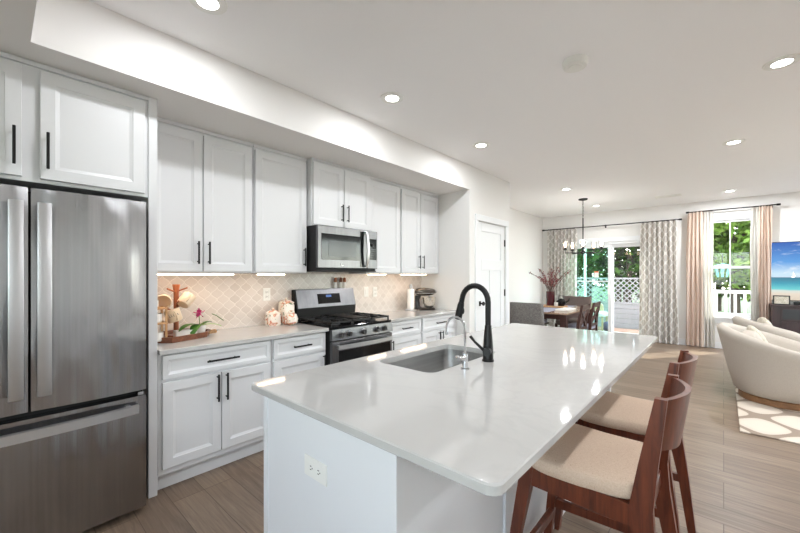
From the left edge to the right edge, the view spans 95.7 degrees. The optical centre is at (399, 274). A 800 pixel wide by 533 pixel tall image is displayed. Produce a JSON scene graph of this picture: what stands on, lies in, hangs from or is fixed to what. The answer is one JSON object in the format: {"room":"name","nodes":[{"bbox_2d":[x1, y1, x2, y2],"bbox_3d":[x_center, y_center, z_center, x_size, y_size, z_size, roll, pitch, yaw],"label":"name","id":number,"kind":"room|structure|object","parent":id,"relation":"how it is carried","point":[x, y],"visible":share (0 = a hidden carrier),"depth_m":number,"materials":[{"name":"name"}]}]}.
{"room":"kitchen","nodes":[
{"label":"kitchen","id":0,"kind":"room"},
{"bbox_2d":[0,0,469,194],"bbox_3d":[1.082,-1.263,1.105,6.660,0.316,5.090,0,0,42],"label":"soffit","id":1,"kind":"structure","parent":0,"point":[193,86],"depth_m":2.37,"materials":[{"name":"white paint"}]},
{"bbox_2d":[80,342,799,532],"bbox_3d":[2.153,1.415,2.468,7.120,0.060,11.990,0,0,42],"label":"floor","id":2,"kind":"structure","parent":0,"point":[740,482],"depth_m":2.40,"materials":[{"name":"brown wood"}]},
{"bbox_2d":[0,184,145,532],"bbox_3d":[-2.017,0.481,1.960,0.779,1.808,0.938,0,0,42],"label":"refrigerator","id":3,"kind":"object","parent":2,"relation":"on","point":[73,265],"visible":1,"depth_m":1.85,"materials":[{"name":"silver metal"}]},
{"bbox_2d":[140,97,156,498],"bbox_3d":[-1.766,0.141,2.459,0.608,2.489,0.048,0,0,42],"label":"end panel","id":4,"kind":"object","parent":2,"relation":"on","point":[150,391],"visible":0.42,"depth_m":2.25,"materials":[{"name":"white paint"}]},
{"bbox_2d":[157,340,270,489],"bbox_3d":[-1.475,0.943,2.748,0.654,0.884,0.766,0,0,42],"label":"base cabinet","id":5,"kind":"object","parent":2,"relation":"on","point":[209,415],"visible":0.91,"depth_m":2.50,"materials":[{"name":"white paint"}]},
{"bbox_2d":[157,323,328,354],"bbox_3d":[-1.299,0.485,2.946,0.638,0.029,1.296,0,0,42],"label":"countertop","id":6,"kind":"structure","parent":5,"relation":"on","point":[240,335],"depth_m":2.82,"materials":[{"name":"white stone"}]},
{"bbox_2d":[157,328,216,342],"bbox_3d":[-1.647,0.451,2.740,0.340,0.039,0.478,0,0,23],"label":"serving tray","id":7,"kind":"object","parent":6,"relation":"on","point":[207,332],"visible":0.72,"depth_m":2.62,"materials":[{"name":"brown wood"}]},
{"bbox_2d":[157,331,163,341],"bbox_3d":[-1.675,0.426,2.501,0.072,0.062,0.072,0,0,42],"label":"cup","id":8,"kind":"object","parent":7,"relation":"on","point":[160,334],"visible":0.5,"depth_m":2.48,"materials":[{"name":"white ceramic"}]},
{"bbox_2d":[157,306,167,336],"bbox_3d":[-1.691,0.339,2.512,0.130,0.238,0.110,0,0,42],"label":"shelf","id":9,"kind":"object","parent":7,"relation":"on","point":[161,308],"visible":0.59,"depth_m":2.51,"materials":[{"name":"brown wood"}]},
{"bbox_2d":[167,284,187,336],"bbox_3d":[-1.667,0.264,2.705,0.146,0.388,0.160,0,0,12],"label":"mug tree","id":10,"kind":"object","parent":7,"relation":"on","point":[176,287],"visible":0.54,"depth_m":2.70,"materials":[{"name":"brown wood"}]},
{"bbox_2d":[157,294,171,307],"bbox_3d":[-1.708,0.205,2.612,0.102,0.128,0.090,0,0,-31],"label":"mug","id":11,"kind":"object","parent":10,"relation":"hanging from","point":[164,300],"visible":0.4,"depth_m":2.64,"materials":[{"name":"beige ceramic"}]},
{"bbox_2d":[164,307,182,323],"bbox_3d":[-1.631,0.291,2.600,0.116,0.113,0.111,0,0,-5],"label":"mug","id":12,"kind":"object","parent":10,"relation":"hanging from","point":[174,315],"visible":0.94,"depth_m":2.56,"materials":[{"name":"beige ceramic"}]},
{"bbox_2d":[177,292,195,307],"bbox_3d":[-1.600,0.186,2.715,0.111,0.125,0.125,0,0,-7],"label":"mug","id":13,"kind":"object","parent":10,"relation":"hanging from","point":[186,299],"visible":0.99,"depth_m":2.68,"materials":[{"name":"beige ceramic"}]},
{"bbox_2d":[173,329,196,336],"bbox_3d":[-1.578,0.430,2.661,0.070,0.055,0.145,0,0,42],"label":"dish","id":14,"kind":"object","parent":7,"relation":"on","point":[182,332],"visible":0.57,"depth_m":2.62,"materials":[{"name":"white ceramic"}]},
{"bbox_2d":[179,308,223,333],"bbox_3d":[-1.523,0.351,2.746,0.132,0.213,0.334,0,0,28],"label":"potted orchid","id":15,"kind":"object","parent":7,"relation":"on","point":[199,328],"visible":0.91,"depth_m":2.73,"materials":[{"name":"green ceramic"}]},
{"bbox_2d":[265,308,280,325],"bbox_3d":[-1.192,0.389,3.393,0.110,0.164,0.120,0,0,42],"label":"canister","id":16,"kind":"object","parent":6,"relation":"on","point":[272,317],"visible":1,"depth_m":3.35,"materials":[{"name":"ceramic"}]},
{"bbox_2d":[278,297,293,324],"bbox_3d":[-1.103,0.344,3.515,0.120,0.254,0.120,0,0,42],"label":"canister","id":17,"kind":"object","parent":6,"relation":"on","point":[286,305],"visible":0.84,"depth_m":3.46,"materials":[{"name":"ceramic"}]},
{"bbox_2d":[285,310,297,324],"bbox_3d":[-1.027,0.403,3.427,0.124,0.136,0.124,0,0,42],"label":"ceramic jar","id":18,"kind":"object","parent":6,"relation":"on","point":[291,318],"visible":1,"depth_m":3.39,"materials":[{"name":"white ceramic"}]},
{"bbox_2d":[271,332,325,377],"bbox_3d":[-1.043,0.943,3.231,0.654,0.884,0.521,0,0,42],"label":"base cabinet","id":19,"kind":"object","parent":2,"relation":"on","point":[293,354],"visible":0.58,"depth_m":3.01,"materials":[{"name":"white paint"}]},
{"bbox_2d":[292,288,392,364],"bbox_3d":[-0.564,0.751,3.690,0.730,1.208,0.784,0,0,42],"label":"gas range","id":20,"kind":"object","parent":2,"relation":"on","point":[351,334],"visible":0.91,"depth_m":3.61,"materials":[{"name":"silver metal"}]},
{"bbox_2d":[297,318,390,329],"bbox_3d":[-0.558,0.478,3.685,0.555,0.022,0.784,0,0,42],"label":"cooktop","id":21,"kind":"object","parent":20,"relation":"in","point":[377,322],"depth_m":3.49,"materials":[{"name":"black metal"}]},
{"bbox_2d":[390,318,420,349],"bbox_3d":[-0.147,0.943,4.233,0.654,0.884,0.563,0,0,42],"label":"base cabinet","id":22,"kind":"object","parent":2,"relation":"on","point":[406,333],"visible":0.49,"depth_m":4.04,"materials":[{"name":"white paint"}]},
{"bbox_2d":[264,388,610,532],"bbox_3d":[0.557,0.943,2.273,0.823,0.884,2.608,0,0,42],"label":"base cabinet","id":23,"kind":"object","parent":2,"relation":"on","point":[370,488],"visible":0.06,"depth_m":1.27,"materials":[{"name":"white paint"}]},
{"bbox_2d":[304,453,326,486],"bbox_3d":[-0.303,0.697,1.296,0.134,0.074,0.008,0,0,42],"label":"outlet","id":24,"kind":"object","parent":23,"relation":"attached to","point":[313,468],"visible":1,"depth_m":1.29,"materials":[{"name":"white plastic"}]},
{"bbox_2d":[308,463,313,472],"bbox_3d":[-0.322,0.697,1.309,0.032,0.034,0.002,0,0,42],"label":"socket","id":25,"kind":"object","parent":24,"relation":"attached to","point":[310,465],"depth_m":1.31,"materials":[{"name":"white plastic"}]},
{"bbox_2d":[251,323,657,496],"bbox_3d":[0.663,0.486,2.182,1.176,0.030,2.660,0,0,42],"label":"countertop","id":26,"kind":"structure","parent":23,"relation":"on","point":[480,428],"depth_m":1.42,"materials":[{"name":"white stone"}]},
{"bbox_2d":[388,349,482,372],"bbox_3d":[0.237,0.599,2.102,0.404,0.196,0.704,0,0,42],"label":"sink","id":27,"kind":"object","parent":26,"relation":"in","point":[436,361],"visible":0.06,"depth_m":2.35,"materials":[{"name":"metal"}]},
{"bbox_2d":[445,316,468,369],"bbox_3d":[0.281,0.340,1.836,0.140,0.262,0.069,0,0,42],"label":"filter faucet","id":28,"kind":"object","parent":26,"relation":"on","point":[464,358],"visible":1,"depth_m":1.81,"materials":[{"name":"silver metal"}]},
{"bbox_2d":[455,283,493,361],"bbox_3d":[0.405,0.258,2.027,0.253,0.426,0.102,0,0,42],"label":"kitchen faucet","id":29,"kind":"object","parent":26,"relation":"on","point":[487,348],"visible":0.98,"depth_m":1.97,"materials":[{"name":"black metal"}]},
{"bbox_2d":[420,313,455,343],"bbox_3d":[0.291,0.943,4.723,0.654,0.884,0.744,0,0,42],"label":"base cabinet","id":30,"kind":"object","parent":2,"relation":"on","point":[433,328],"visible":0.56,"depth_m":4.47,"materials":[{"name":"white paint"}]},
{"bbox_2d":[363,308,455,321],"bbox_3d":[0.101,0.485,4.511,0.638,0.029,1.316,0,0,42],"label":"countertop","id":31,"kind":"structure","parent":30,"relation":"on","point":[397,315],"depth_m":4.43,"materials":[{"name":"white stone"}]},
{"bbox_2d":[405,284,415,310],"bbox_3d":[0.142,0.296,4.810,0.160,0.350,0.160,0,0,42],"label":"paper towel holder","id":32,"kind":"object","parent":31,"relation":"on","point":[410,292],"visible":0.99,"depth_m":4.77,"materials":[{"name":"white paper"}]},
{"bbox_2d":[415,288,436,309],"bbox_3d":[0.346,0.321,4.911,0.299,0.299,0.222,0,0,2],"label":"stand mixer","id":33,"kind":"object","parent":31,"relation":"on","point":[428,302],"visible":0.99,"depth_m":4.85,"materials":[{"name":"grey metal"}]},
{"bbox_2d":[422,297,435,307],"bbox_3d":[0.395,0.370,4.894,0.186,0.142,0.194,0,0,42],"label":"bowl","id":34,"kind":"object","parent":33,"relation":"on","point":[428,302],"depth_m":4.82,"materials":[{"name":"silver metal"}]},
{"bbox_2d":[510,302,544,325],"bbox_3d":[2.215,0.917,6.048,0.550,0.935,0.650,0,0,42],"label":"upholstered chair","id":35,"kind":"object","parent":2,"relation":"on","point":[520,312],"visible":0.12,"depth_m":5.80,"materials":[{"name":"grey fabric"}]},
{"bbox_2d":[544,305,591,327],"bbox_3d":[2.852,1.001,6.746,1.000,0.768,1.640,0,0,42],"label":"dining table","id":36,"kind":"object","parent":2,"relation":"on","point":[549,313],"visible":0.16,"depth_m":6.04,"materials":[{"name":"brown wood"}]},
{"bbox_2d":[543,304,567,307],"bbox_3d":[2.946,0.602,6.971,0.460,0.030,0.280,0,0,42],"label":"board","id":37,"kind":"object","parent":36,"relation":"on","point":[544,305],"visible":0.54,"depth_m":6.83,"materials":[{"name":"brown wood"}]},
{"bbox_2d":[529,267,571,305],"bbox_3d":[2.911,0.207,6.912,0.735,0.758,0.636,0,0,-23],"label":"flower vase","id":38,"kind":"object","parent":37,"relation":"on","point":[550,295],"visible":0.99,"depth_m":6.93,"materials":[{"name":"red glass"}]},
{"bbox_2d":[556,296,569,305],"bbox_3d":[3.079,0.488,6.861,0.214,0.196,0.184,0,0,42],"label":"teapot","id":39,"kind":"object","parent":37,"relation":"on","point":[561,302],"visible":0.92,"depth_m":6.82,"materials":[{"name":"black ceramic"}]},
{"bbox_2d":[556,298,565,305],"bbox_3d":[3.058,0.516,6.871,0.170,0.140,0.170,0,0,42],"label":"pot","id":40,"kind":"object","parent":39,"relation":"on","point":[561,302],"depth_m":6.81,"materials":[{"name":"black glass"}]},
{"bbox_2d":[555,307,575,311],"bbox_3d":[2.923,0.604,6.374,0.200,0.031,0.500,0,0,42],"label":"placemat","id":41,"kind":"object","parent":36,"relation":"on","point":[566,309],"visible":1,"depth_m":6.25,"materials":[{"name":"white fabric"}]},
{"bbox_2d":[555,296,591,326],"bbox_3d":[3.548,0.917,7.419,0.550,0.935,0.650,0,0,42],"label":"upholstered chair","id":42,"kind":"object","parent":2,"relation":"on","point":[574,300],"visible":0.19,"depth_m":7.52,"materials":[{"name":"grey fabric"}]},
{"bbox_2d":[568,304,589,329],"bbox_3d":[2.860,0.932,6.055,0.492,0.905,0.438,0,0,42],"label":"chair","id":43,"kind":"object","parent":2,"relation":"on","point":[584,316],"visible":0.26,"depth_m":5.88,"materials":[{"name":"brown wood"}]},
{"bbox_2d":[568,301,600,330],"bbox_3d":[3.326,0.932,6.577,0.492,0.905,0.438,0,0,42],"label":"chair","id":44,"kind":"object","parent":2,"relation":"on","point":[590,326],"visible":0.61,"depth_m":6.43,"materials":[{"name":"brown wood"}]},
{"bbox_2d":[510,374,691,532],"bbox_3d":[0.796,0.892,1.464,0.597,0.985,0.478,0,0,42],"label":"bar stool","id":45,"kind":"object","parent":2,"relation":"on","point":[596,471],"visible":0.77,"depth_m":1.34,"materials":[{"name":"brown wood"}]},
{"bbox_2d":[554,350,697,532],"bbox_3d":[1.215,0.892,1.948,0.597,0.985,0.478,0,0,44],"label":"bar stool","id":46,"kind":"object","parent":2,"relation":"on","point":[617,414],"visible":0.36,"depth_m":1.86,"materials":[{"name":"brown wood"}]},
{"bbox_2d":[735,386,799,443],"bbox_3d":[4.806,1.379,3.269,2.593,0.012,2.520,0,0,42],"label":"area rug","id":47,"kind":"object","parent":2,"relation":"on","point":[755,418],"visible":0.57,"depth_m":3.39,"materials":[{"name":"white carpet"}]},
{"bbox_2d":[716,322,799,410],"bbox_3d":[4.112,0.971,4.003,1.011,0.805,0.926,0,0,-44],"label":"barrel armchair","id":48,"kind":"object","parent":47,"relation":"on","point":[762,372],"visible":0.98,"depth_m":3.80,"materials":[{"name":"beige fabric"}]},
{"bbox_2d":[741,330,762,340],"bbox_3d":[4.010,0.823,4.109,0.560,0.383,0.232,0,0,-44],"label":"cushion","id":49,"kind":"object","parent":48,"relation":"on","point":[754,334],"depth_m":3.99,"materials":[{"name":"beige fabric"}]},
{"bbox_2d":[747,325,767,342],"bbox_3d":[4.116,0.785,4.154,0.173,0.396,0.409,0,0,30],"label":"throw pillow","id":50,"kind":"object","parent":48,"relation":"on","point":[749,327],"visible":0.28,"depth_m":4.07,"materials":[{"name":"beige fabric"}]},
{"bbox_2d":[732,316,799,341],"bbox_3d":[4.985,0.971,4.752,0.926,0.805,1.011,0,0,30],"label":"barrel armchair","id":51,"kind":"object","parent":47,"relation":"on","point":[737,320],"visible":0.23,"depth_m":4.55,"materials":[{"name":"beige fabric"}]},
{"bbox_2d":[757,317,771,324],"bbox_3d":[4.940,0.765,4.865,0.172,0.396,0.412,0,0,32],"label":"throw pillow","id":52,"kind":"object","parent":51,"relation":"on","point":[761,319],"visible":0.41,"depth_m":4.80,"materials":[{"name":"beige fabric"}]},
{"bbox_2d":[769,303,799,333],"bbox_3d":[6.973,0.940,5.623,1.730,0.890,0.520,0,0,42],"label":"sideboard","id":53,"kind":"object","parent":2,"relation":"on","point":[787,317],"visible":0.48,"depth_m":5.89,"materials":[{"name":"brown wood"}]},
{"bbox_2d":[773,295,789,304],"bbox_3d":[6.357,0.417,6.038,0.200,0.154,0.083,0,0,42],"label":"picture frame","id":54,"kind":"object","parent":53,"relation":"on","point":[777,299],"visible":0.95,"depth_m":6.01,"materials":[{"name":"black metal"}]},
{"bbox_2d":[89,0,799,217],"bbox_3d":[2.153,-1.471,2.468,7.120,0.100,11.990,0,0,42],"label":"ceiling","id":55,"kind":"structure","parent":0,"point":[663,84],"depth_m":2.65,"materials":[{"name":"white paint"}]},
{"bbox_2d":[189,0,227,14],"bbox_3d":[-0.997,-1.415,1.878,0.190,0.012,0.190,0,0,42],"label":"recessed light","id":56,"kind":"object","parent":55,"relation":"in","point":[214,7],"visible":1,"depth_m":1.90,"materials":[{"name":"white plastic"}]},
{"bbox_2d":[380,92,403,103],"bbox_3d":[-0.063,-1.415,2.900,0.190,0.012,0.190,0,0,42],"label":"recessed light","id":57,"kind":"object","parent":55,"relation":"in","point":[388,97],"visible":1,"depth_m":2.88,"materials":[{"name":"white"}]},
{"bbox_2d":[472,142,489,147],"bbox_3d":[0.887,-1.415,3.955,0.190,0.012,0.190,0,0,42],"label":"recessed light","id":58,"kind":"object","parent":55,"relation":"in","point":[478,144],"visible":1,"depth_m":3.94,"materials":[{"name":"white"}]},
{"bbox_2d":[562,54,587,72],"bbox_3d":[1.162,-1.395,2.403,0.156,0.053,0.156,0,0,42],"label":"smoke detector","id":59,"kind":"object","parent":55,"relation":"attached to","point":[577,62],"visible":1,"depth_m":2.37,"materials":[{"name":"white plastic"}]},
{"bbox_2d":[563,198,602,253],"bbox_3d":[3.436,-0.903,6.748,0.679,1.036,0.698,0,0,42],"label":"chandelier","id":60,"kind":"object","parent":55,"relation":"hanging from","point":[583,251],"visible":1,"depth_m":6.76,"materials":[{"name":"black metal"}]},
{"bbox_2d":[655,194,681,198],"bbox_3d":[4.822,-1.415,6.511,0.370,0.012,0.175,0,0,42],"label":"ceiling vent","id":61,"kind":"object","parent":55,"relation":"in","point":[673,195],"visible":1,"depth_m":6.50,"materials":[{"name":"white plastic"}]},
{"bbox_2d":[722,139,745,145],"bbox_3d":[3.566,-1.415,3.868,0.190,0.012,0.190,0,0,42],"label":"recessed light","id":62,"kind":"object","parent":55,"relation":"in","point":[735,141],"visible":1,"depth_m":3.85,"materials":[{"name":"white"}]},
{"bbox_2d":[762,53,799,70],"bbox_3d":[2.549,-1.415,2.416,0.190,0.012,0.190,0,0,42],"label":"recessed light","id":63,"kind":"object","parent":55,"relation":"in","point":[787,60],"visible":1,"depth_m":2.41,"materials":[{"name":"white"}]},
{"bbox_2d":[421,166,509,335],"bbox_3d":[0.931,-0.018,5.444,0.970,2.806,1.178,0,0,42],"label":"wall","id":64,"kind":"structure","parent":0,"point":[488,195],"depth_m":4.87,"materials":[{"name":"white paint"}]},
{"bbox_2d":[399,185,437,273],"bbox_3d":[0.166,-0.559,4.802,0.366,1.089,0.794,0,0,42],"label":"upper cabinet","id":65,"kind":"object","parent":64,"relation":"attached to","point":[418,208],"visible":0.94,"depth_m":4.66,"materials":[{"name":"white paint"}]},
{"bbox_2d":[475,214,508,330],"bbox_3d":[1.316,0.287,5.138,0.123,2.195,0.985,0,0,42],"label":"door","id":66,"kind":"structure","parent":64,"relation":"in","point":[490,243],"depth_m":5.17,"materials":[{"name":"white paint"}]},
{"bbox_2d":[510,208,542,303],"bbox_3d":[2.238,-0.018,7.649,0.120,2.806,3.852,0,0,42],"label":"wall","id":67,"kind":"structure","parent":0,"point":[526,233],"depth_m":8.26,"materials":[{"name":"white paint"}]},
{"bbox_2d":[543,191,799,341],"bbox_3d":[6.137,-0.018,6.841,7.010,2.806,0.140,0,0,42],"label":"wall","id":68,"kind":"structure","parent":0,"point":[785,216],"depth_m":7.24,"materials":[{"name":"white paint"}]},
{"bbox_2d":[542,218,681,230],"bbox_3d":[4.560,-1.090,8.056,2.720,0.070,0.148,0,0,42],"label":"curtain rod","id":69,"kind":"object","parent":68,"relation":"attached to","point":[679,218],"visible":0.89,"depth_m":7.86,"materials":[{"name":"black metal"}]},
{"bbox_2d":[547,228,576,326],"bbox_3d":[3.845,0.136,8.621,0.696,2.468,0.123,0,0,42],"label":"curtain","id":70,"kind":"object","parent":69,"relation":"hanging from","point":[556,256],"visible":0.62,"depth_m":8.61,"materials":[{"name":"fabric"}]},
{"bbox_2d":[639,220,678,344],"bbox_3d":[5.253,0.136,7.363,0.668,2.468,0.123,0,0,42],"label":"curtain","id":71,"kind":"object","parent":69,"relation":"hanging from","point":[658,312],"visible":0.98,"depth_m":7.35,"materials":[{"name":"fabric"}]},
{"bbox_2d":[577,236,662,342],"bbox_3d":[4.713,0.275,8.092,2.040,2.220,0.152,0,0,42],"label":"door","id":72,"kind":"structure","parent":68,"relation":"in","point":[610,243],"depth_m":8.08,"materials":[{"name":"white paint"}]},
{"bbox_2d":[679,338,722,348],"bbox_3d":[6.103,1.325,6.766,6.720,0.120,0.016,0,0,42],"label":"baseboard","id":73,"kind":"structure","parent":68,"relation":"attached to","point":[681,341],"depth_m":6.90,"materials":[{"name":"white paint"}]},
{"bbox_2d":[713,211,750,323],"bbox_3d":[6.169,-0.130,6.765,0.920,2.070,0.170,0,0,42],"label":"window","id":74,"kind":"structure","parent":68,"relation":"in","point":[730,217],"depth_m":6.75,"materials":[{"name":"white paint"}]},
{"bbox_2d":[686,203,780,213],"bbox_3d":[6.096,-1.210,6.683,1.280,0.070,0.148,0,0,42],"label":"curtain rod","id":75,"kind":"object","parent":68,"relation":"attached to","point":[777,204],"visible":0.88,"depth_m":6.56,"materials":[{"name":"black metal"}]},
{"bbox_2d":[685,211,714,346],"bbox_3d":[5.752,0.069,6.943,0.439,2.592,0.122,0,0,42],"label":"curtain","id":76,"kind":"object","parent":75,"relation":"hanging from","point":[700,320],"visible":1,"depth_m":6.93,"materials":[{"name":"beige fabric"}]},
{"bbox_2d":[750,205,771,321],"bbox_3d":[6.372,0.069,6.389,0.281,2.593,0.113,0,0,42],"label":"curtain","id":77,"kind":"object","parent":75,"relation":"hanging from","point":[761,217],"visible":0.8,"depth_m":6.38,"materials":[{"name":"beige fabric"}]},
{"bbox_2d":[771,241,799,300],"bbox_3d":[7.144,-0.065,5.781,1.775,1.010,0.094,0,0,42],"label":"television","id":78,"kind":"object","parent":68,"relation":"attached to","point":[785,256],"visible":0.83,"depth_m":6.20,"materials":[{"name":"blue glass"}]},
{"bbox_3d":[-1.978,-0.018,2.768,0.120,2.806,6.690,0,0,42],"label":"wall","id":79,"kind":"structure","parent":0,"visible":0},
{"bbox_2d":[0,51,148,200],"bbox_3d":[-2.115,-0.792,2.033,0.656,0.624,1.051,0,0,42],"label":"upper cabinet","id":80,"kind":"object","parent":79,"relation":"attached to","point":[64,131],"visible":0.97,"depth_m":1.97,"materials":[{"name":"white paint"}]},
{"bbox_2d":[157,117,252,272],"bbox_3d":[-1.585,-0.559,2.844,0.366,1.089,0.761,0,0,42],"label":"upper cabinet","id":81,"kind":"object","parent":79,"relation":"attached to","point":[205,178],"visible":0.85,"depth_m":2.73,"materials":[{"name":"white paint"}]},
{"bbox_2d":[157,273,234,274],"bbox_3d":[-1.545,-0.008,2.750,0.040,0.014,0.560,0,0,42],"label":"light","id":82,"kind":"object","parent":81,"relation":"attached to","point":[157,273],"visible":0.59,"depth_m":2.73,"materials":[{"name":"white plastic"}]},
{"bbox_2d":[157,274,233,274],"bbox_3d":[-1.545,-0.004,2.750,0.034,0.006,0.548,0,0,42],"label":"diffuser","id":83,"kind":"object","parent":82,"relation":"attached to","point":[157,274],"depth_m":2.73,"materials":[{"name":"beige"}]},
{"bbox_2d":[253,144,306,273],"bbox_3d":[-1.154,-0.559,3.325,0.366,1.089,0.523,0,0,42],"label":"upper cabinet","id":84,"kind":"object","parent":79,"relation":"attached to","point":[279,177],"visible":0.9,"depth_m":3.21,"materials":[{"name":"white paint"}]},
{"bbox_2d":[256,273,285,274],"bbox_3d":[-1.139,-0.008,3.205,0.040,0.014,0.260,0,0,42],"label":"light","id":85,"kind":"object","parent":84,"relation":"attached to","point":[256,273],"visible":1,"depth_m":3.18,"materials":[{"name":"white plastic"}]},
{"bbox_2d":[157,272,420,331],"bbox_3d":[-0.837,-0.022,3.948,0.008,0.985,3.408,0,0,42],"label":"backsplash","id":86,"kind":"structure","parent":79,"relation":"attached to","point":[237,299],"depth_m":3.37,"materials":[{"name":"tile"}]},
{"bbox_2d":[263,288,269,300],"bbox_3d":[-1.270,0.185,3.451,0.010,0.120,0.074,0,0,42],"label":"outlet","id":87,"kind":"object","parent":86,"relation":"attached to","point":[266,291],"visible":1,"depth_m":3.45,"materials":[{"name":"white plastic"}]},
{"bbox_2d":[306,157,369,230],"bbox_3d":[-0.700,-0.785,3.785,0.431,0.637,0.757,0,0,42],"label":"upper cabinet","id":88,"kind":"object","parent":79,"relation":"attached to","point":[337,195],"visible":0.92,"depth_m":3.61,"materials":[{"name":"white paint"}]},
{"bbox_2d":[307,225,376,271],"bbox_3d":[-0.653,-0.249,3.750,0.528,0.432,0.770,0,0,42],"label":"microwave","id":89,"kind":"object","parent":88,"relation":"attached to","point":[329,248],"visible":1,"depth_m":3.52,"materials":[{"name":"silver metal"}]},
{"bbox_2d":[349,176,399,273],"bbox_3d":[-0.285,-0.559,4.298,0.366,1.089,0.549,0,0,42],"label":"upper cabinet","id":90,"kind":"object","parent":79,"relation":"attached to","point":[384,195],"visible":0.48,"depth_m":4.22,"materials":[{"name":"white paint"}]},
{"label":"outside","id":91,"kind":"structure","parent":0,"visible":0},
{"bbox_2d":[578,287,750,329],"bbox_3d":[23.082,1.775,25.816,80.000,0.060,50.740,0,0,42],"label":"ground","id":92,"kind":"structure","parent":91,"point":[748,304],"depth_m":23.84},
{"bbox_2d":[579,248,607,295],"bbox_3d":[6.570,-2.715,17.075,4.110,9.005,5.122,0,0,-31],"label":"leafy tree","id":93,"kind":"object","parent":92,"relation":"on","point":[598,264],"visible":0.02,"depth_m":15.89,"materials":[{"name":"green plant"}]},
{"bbox_2d":[577,278,639,329],"bbox_3d":[4.966,0.885,11.120,6.700,1.720,0.120,0,0,42],"label":"privacy fence","id":94,"kind":"object","parent":92,"relation":"on","point":[627,311],"visible":0.12,"depth_m":10.04,"materials":[{"name":"grey plastic"}]},
{"bbox_2d":[577,247,639,299],"bbox_3d":[7.245,-2.715,15.129,4.110,9.005,5.122,0,0,-31],"label":"leafy tree","id":95,"kind":"object","parent":92,"relation":"on","point":[629,252],"visible":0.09,"depth_m":14.23,"materials":[{"name":"green plant"}]},
{"bbox_2d":[579,248,638,296],"bbox_3d":[9.821,-2.715,18.880,4.110,9.005,5.122,0,0,-21],"label":"leafy tree","id":96,"kind":"object","parent":92,"relation":"on","point":[591,275],"visible":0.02,"depth_m":18.62,"materials":[{"name":"green plant"}]},
{"bbox_2d":[579,246,639,308],"bbox_3d":[9.950,-2.385,16.514,3.779,8.345,4.344,0,0,32],"label":"leafy tree","id":97,"kind":"object","parent":92,"relation":"on","point":[615,255],"visible":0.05,"depth_m":16.04,"materials":[{"name":"green plant"}]},
{"bbox_2d":[580,247,639,302],"bbox_3d":[9.346,-2.385,14.716,4.344,8.345,3.779,0,0,42],"label":"leafy tree","id":98,"kind":"object","parent":92,"relation":"on","point":[630,257],"visible":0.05,"depth_m":14.66,"materials":[{"name":"green plant"}]},
{"bbox_2d":[593,248,638,299],"bbox_3d":[12.472,-2.715,19.756,5.122,9.005,4.110,0,0,-11],"label":"leafy tree","id":99,"kind":"object","parent":92,"relation":"on","point":[607,248],"visible":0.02,"depth_m":19.34,"materials":[{"name":"green plant"}]},
{"bbox_2d":[713,227,742,284],"bbox_3d":[11.456,-2.106,13.887,4.416,7.787,3.892,0,0,-28],"label":"leafy tree","id":100,"kind":"object","parent":92,"relation":"on","point":[715,249],"visible":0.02,"depth_m":12.79,"materials":[{"name":"green plant"}]},
{"bbox_2d":[715,264,743,310],"bbox_3d":[15.609,-2.715,17.749,4.110,9.005,5.122,0,0,9],"label":"leafy tree","id":101,"kind":"object","parent":92,"relation":"on","point":[720,283],"visible":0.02,"depth_m":17.54,"materials":[{"name":"green plant"}]},
{"bbox_2d":[713,256,748,299],"bbox_3d":[13.979,-2.715,14.338,5.122,9.005,4.110,0,0,9],"label":"leafy tree","id":102,"kind":"object","parent":92,"relation":"on","point":[719,294],"visible":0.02,"depth_m":13.89,"materials":[{"name":"green plant"}]},
{"bbox_2d":[713,221,750,312],"bbox_3d":[10.874,-2.106,11.811,4.416,7.787,3.892,0,0,2],"label":"leafy tree","id":103,"kind":"object","parent":92,"relation":"on","point":[738,233],"visible":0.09,"depth_m":11.48,"materials":[{"name":"green plant"}]},
{"bbox_2d":[713,223,750,301],"bbox_3d":[12.352,-2.385,12.551,4.344,8.345,3.779,0,0,32],"label":"leafy tree","id":104,"kind":"object","parent":92,"relation":"on","point":[742,257],"visible":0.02,"depth_m":12.14,"materials":[{"name":"green plant"}]},
{"bbox_2d":[733,221,750,290],"bbox_3d":[11.323,-2.106,10.289,3.892,7.787,4.416,0,0,42],"label":"leafy tree","id":105,"kind":"object","parent":92,"relation":"on","point":[746,240],"visible":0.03,"depth_m":10.76,"materials":[{"name":"green plant"}]},
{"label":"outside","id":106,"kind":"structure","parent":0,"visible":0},
{"bbox_2d":[598,326,638,333],"bbox_3d":[6.196,1.495,8.055,10.500,0.180,1.730,0,0,42],"label":"deck","id":107,"kind":"object","parent":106,"point":[599,327],"depth_m":9.16,"materials":[{"name":"beige wood"}]},
{"bbox_2d":[584,249,585,296],"bbox_3d":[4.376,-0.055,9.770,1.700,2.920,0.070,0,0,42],"label":"post","id":108,"kind":"object","parent":107,"relation":"on","point":[584,249],"visible":0.03,"depth_m":9.36,"materials":[{"name":"white wood"}]},
{"bbox_2d":[591,303,607,330],"bbox_3d":[4.968,1.065,9.240,0.570,0.680,0.560,0,0,42],"label":"patio chair","id":109,"kind":"object","parent":107,"relation":"on","point":[602,313],"visible":0.38,"depth_m":8.99,"materials":[{"name":"green plastic"}]},
{"bbox_2d":[593,310,607,316],"bbox_3d":[4.972,0.985,9.237,0.560,0.140,0.560,0,0,42],"label":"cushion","id":110,"kind":"object","parent":109,"relation":"on","point":[602,313],"depth_m":8.96,"materials":[{"name":"white fabric"}]},
{"bbox_2d":[713,251,729,276],"bbox_3d":[7.016,0.441,7.887,0.340,1.928,0.357,0,0,-6],"label":"hanging decoration","id":111,"kind":"object","parent":107,"relation":"on","point":[722,264],"visible":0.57,"depth_m":7.80,"materials":[{"name":"teal fabric"}]},
{"bbox_2d":[713,290,750,313],"bbox_3d":[8.697,0.845,6.711,4.880,1.120,0.100,0,0,42],"label":"deck railing","id":112,"kind":"object","parent":107,"relation":"on","point":[735,292],"visible":0.12,"depth_m":7.92,"materials":[{"name":"white wood"}]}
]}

